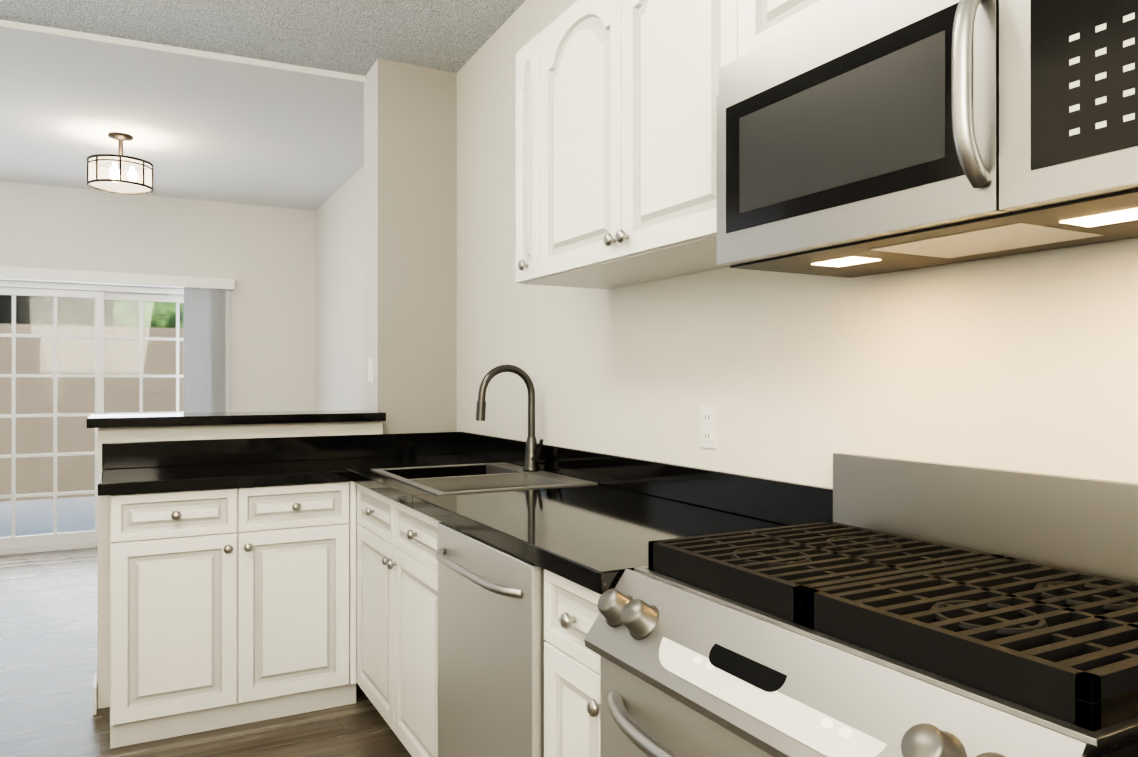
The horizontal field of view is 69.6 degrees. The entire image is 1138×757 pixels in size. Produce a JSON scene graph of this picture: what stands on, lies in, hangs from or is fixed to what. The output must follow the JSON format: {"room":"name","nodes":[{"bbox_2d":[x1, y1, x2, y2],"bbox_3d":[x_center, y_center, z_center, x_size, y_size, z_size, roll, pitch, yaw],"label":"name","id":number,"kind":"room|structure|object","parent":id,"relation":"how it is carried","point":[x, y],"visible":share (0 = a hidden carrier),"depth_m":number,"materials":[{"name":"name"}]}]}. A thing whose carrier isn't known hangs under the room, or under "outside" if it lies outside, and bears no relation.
{"room":"kitchen","nodes":[
{"label":"kitchen","id":0,"kind":"room"},
{"bbox_2d":[0,181,314,411],"bbox_3d":[-3.636,-0.309,6.181,3.310,3.150,0.150,0,0,-28],"label":"wall","id":1,"kind":"structure","parent":0,"point":[263,257],"depth_m":6.56,"materials":[{"name":"white paint"}]},
{"bbox_2d":[0,280,183,554],"bbox_3d":[-3.557,0.281,6.201,1.790,1.970,0.148,0,0,-28],"label":"sliding glass door","id":2,"kind":"structure","parent":1,"relation":"in","point":[13,543],"depth_m":6.08,"materials":[{"name":"white"}]},
{"bbox_2d":[0,266,234,290],"bbox_3d":[-3.555,-0.750,6.072,1.990,0.088,0.109,0,0,-28],"label":"rail","id":3,"kind":"object","parent":1,"relation":"attached to","point":[80,276],"visible":1,"depth_m":6.10,"materials":[{"name":"white"}]},
{"bbox_2d":[0,547,411,756],"bbox_3d":[-1.521,1.319,2.234,3.710,0.120,9.100,0,0,-28],"label":"floor","id":4,"kind":"structure","parent":0,"point":[48,628],"depth_m":3.16,"materials":[{"name":"brown wood"}]},
{"bbox_2d":[110,481,357,748],"bbox_3d":[-1.262,0.823,3.112,0.834,0.875,0.516,0,0,-28],"label":"base cabinet","id":5,"kind":"object","parent":4,"relation":"on","point":[229,607],"visible":1,"depth_m":2.89,"materials":[{"name":"white wood"}]},
{"bbox_2d":[98,436,341,495],"bbox_3d":[-1.304,0.315,3.090,0.810,0.140,0.519,0,0,-28],"label":"countertop","id":6,"kind":"structure","parent":5,"relation":"on","point":[178,465],"depth_m":3.17,"materials":[{"name":"black stone"}]},
{"bbox_2d":[357,484,439,756],"bbox_3d":[-0.302,0.822,2.812,0.613,0.876,0.978,0,0,-28],"label":"base cabinet","id":7,"kind":"object","parent":4,"relation":"on","point":[397,616],"depth_m":2.62,"materials":[{"name":"white wood"}]},
{"bbox_2d":[334,431,832,593],"bbox_3d":[-0.226,0.314,2.629,0.653,0.140,2.351,0,0,-28],"label":"countertop","id":8,"kind":"structure","parent":7,"relation":"on","point":[608,525],"depth_m":2.16,"materials":[{"name":"black stone"}]},
{"bbox_2d":[371,462,597,494],"bbox_3d":[-0.326,0.450,2.877,0.547,0.220,0.756,0,0,-28],"label":"sink basin","id":9,"kind":"object","parent":8,"relation":"in","point":[499,476],"visible":0.31,"depth_m":2.86,"materials":[{"name":"silver metal"}]},
{"bbox_2d":[476,364,542,471],"bbox_3d":[-0.207,0.144,2.953,0.251,0.391,0.123,0,0,-28],"label":"gooseneck faucet","id":10,"kind":"object","parent":8,"relation":"on","point":[532,455],"visible":1,"depth_m":3.00,"materials":[{"name":"silver metal"}]},
{"bbox_2d":[1082,736,1137,756],"bbox_3d":[0.993,0.310,0.374,0.638,0.140,1.240,0,0,-28],"label":"countertop","id":11,"kind":"structure","parent":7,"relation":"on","point":[1127,748],"depth_m":0.75,"materials":[{"name":"black stone"}]},
{"bbox_2d":[436,522,544,756],"bbox_3d":[0.037,0.822,2.095,0.673,0.873,0.600,0,0,-28],"label":"dishwasher","id":12,"kind":"object","parent":4,"relation":"on","point":[491,640],"visible":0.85,"depth_m":1.90,"materials":[{"name":"silver metal"}]},
{"bbox_2d":[544,569,601,756],"bbox_3d":[0.281,0.820,1.725,0.613,0.876,0.276,0,0,-28],"label":"base cabinet","id":13,"kind":"object","parent":4,"relation":"on","point":[571,669],"depth_m":1.60,"materials":[{"name":"white wood"}]},
{"bbox_2d":[584,453,1137,756],"bbox_3d":[0.480,0.707,1.222,0.683,1.100,0.818,0,0,-28],"label":"gas range","id":14,"kind":"object","parent":4,"relation":"on","point":[902,608],"visible":1,"depth_m":1.16,"materials":[{"name":"silver metal"}]},
{"bbox_2d":[184,288,229,412],"bbox_3d":[-2.849,0.262,6.447,0.343,1.930,0.078,0,0,-28],"label":"vertical blind slats","id":15,"kind":"object","parent":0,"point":[206,350],"visible":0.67,"depth_m":6.42,"materials":[{"name":"white plastic"}]},
{"bbox_2d":[97,421,382,708],"bbox_3d":[-1.340,0.724,3.433,1.100,1.075,0.120,0,0,-28],"label":"wall","id":16,"kind":"structure","parent":0,"point":[153,433],"depth_m":3.19,"materials":[{"name":"white paint"}]},
{"bbox_2d":[93,671,96,702],"bbox_3d":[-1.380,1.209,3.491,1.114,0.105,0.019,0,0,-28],"label":"baseboard","id":17,"kind":"structure","parent":16,"relation":"attached to","point":[95,694],"depth_m":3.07,"materials":[{"name":"white wood"}]},
{"bbox_2d":[86,410,385,427],"bbox_3d":[-1.391,0.167,3.489,1.133,0.036,0.385,0,0,-28],"label":"countertop","id":18,"kind":"structure","parent":16,"relation":"on","point":[161,419],"depth_m":3.33,"materials":[{"name":"black stone"}]},
{"bbox_2d":[0,0,525,210],"bbox_3d":[-1.529,-1.681,2.235,3.690,0.520,9.100,0,0,-28],"label":"ceiling","id":19,"kind":"structure","parent":0,"point":[205,125],"depth_m":3.92,"materials":[{"name":"white paint"}]},
{"bbox_2d":[87,132,153,194],"bbox_3d":[-2.614,-1.263,4.774,0.344,0.306,0.344,0,0,-28],"label":"drum pendant light","id":20,"kind":"object","parent":19,"relation":"hanging from","point":[120,173],"visible":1,"depth_m":4.69,"materials":[{"name":"white glass"}]},
{"bbox_2d":[364,58,456,433],"bbox_3d":[-0.762,-0.138,3.921,0.380,2.800,0.250,0,0,-28],"label":"wall","id":21,"kind":"structure","parent":0,"point":[410,229],"depth_m":3.81,"materials":[{"name":"white paint"}]},
{"bbox_2d":[368,358,372,382],"bbox_3d":[-0.926,-0.038,3.816,0.008,0.115,0.070,0,0,-28],"label":"light switch","id":22,"kind":"object","parent":21,"relation":"attached to","point":[370,370],"visible":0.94,"depth_m":3.80,"materials":[{"name":"white plastic"}]},
{"bbox_2d":[315,0,1137,487],"bbox_3d":[0.017,-0.315,3.063,0.180,3.150,9.100,0,0,-28],"label":"wall","id":23,"kind":"structure","parent":0,"point":[1023,362],"depth_m":2.01,"materials":[{"name":"white paint"}]},
{"bbox_2d":[516,40,611,288],"bbox_3d":[0.021,-0.646,2.515,0.328,0.710,0.170,0,0,-28],"label":"upper cabinet","id":24,"kind":"object","parent":23,"relation":"attached to","point":[524,55],"depth_m":2.47,"materials":[{"name":"white wood"}]},
{"bbox_2d":[532,0,727,287],"bbox_3d":[0.267,-0.647,2.056,0.328,0.710,0.871,0,0,-28],"label":"upper cabinet","id":25,"kind":"object","parent":23,"relation":"attached to","point":[615,143],"depth_m":1.98,"materials":[{"name":"white wood"}]},
{"bbox_2d":[700,405,717,448],"bbox_3d":[0.374,0.129,2.198,0.008,0.115,0.070,0,0,-28],"label":"outlet","id":26,"kind":"object","parent":23,"relation":"attached to","point":[708,426],"visible":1,"depth_m":2.19,"materials":[{"name":"white plastic"}]},
{"bbox_2d":[728,0,848,63],"bbox_3d":[0.664,-0.800,1.317,0.328,0.407,0.808,0,0,-28],"label":"upper cabinet","id":27,"kind":"object","parent":23,"relation":"attached to","point":[752,24],"depth_m":1.54,"materials":[{"name":"white wood"}]},
{"bbox_2d":[716,0,1137,277],"bbox_3d":[0.617,-0.402,1.291,0.436,0.382,0.800,0,0,-28],"label":"microwave","id":28,"kind":"object","parent":27,"relation":"attached to","point":[857,138],"visible":1,"depth_m":1.18,"materials":[{"name":"silver metal"}]},
{"label":"outside","id":29,"kind":"structure","parent":0,"visible":0},
{"bbox_2d":[0,496,94,536],"bbox_3d":[-5.084,1.325,9.288,16.000,0.095,6.700,0,0,-28],"label":"patio","id":30,"kind":"structure","parent":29,"point":[72,517],"depth_m":7.56,"materials":[{"name":"grey concrete"}]},
{"bbox_2d":[0,295,113,326],"bbox_3d":[-7.927,-0.521,12.475,16.000,3.600,4.400,0,0,-28],"label":"neighbor house","id":31,"kind":"structure","parent":30,"relation":"on","point":[74,317],"depth_m":10.63,"materials":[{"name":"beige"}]},
{"bbox_2d":[0,323,183,501],"bbox_3d":[-4.966,0.377,9.069,16.000,1.890,0.200,0,0,-28],"label":"wall","id":32,"kind":"structure","parent":30,"relation":"on","point":[65,399],"depth_m":8.75,"materials":[{"name":"brown"}]},
{"bbox_2d":[113,300,183,327],"bbox_3d":[-3.984,-1.455,10.690,4.557,2.688,1.718,0,0,-33],"label":"foliage","id":33,"kind":"object","parent":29,"point":[166,321],"depth_m":9.34,"materials":[{"name":"green plant"}]}
]}

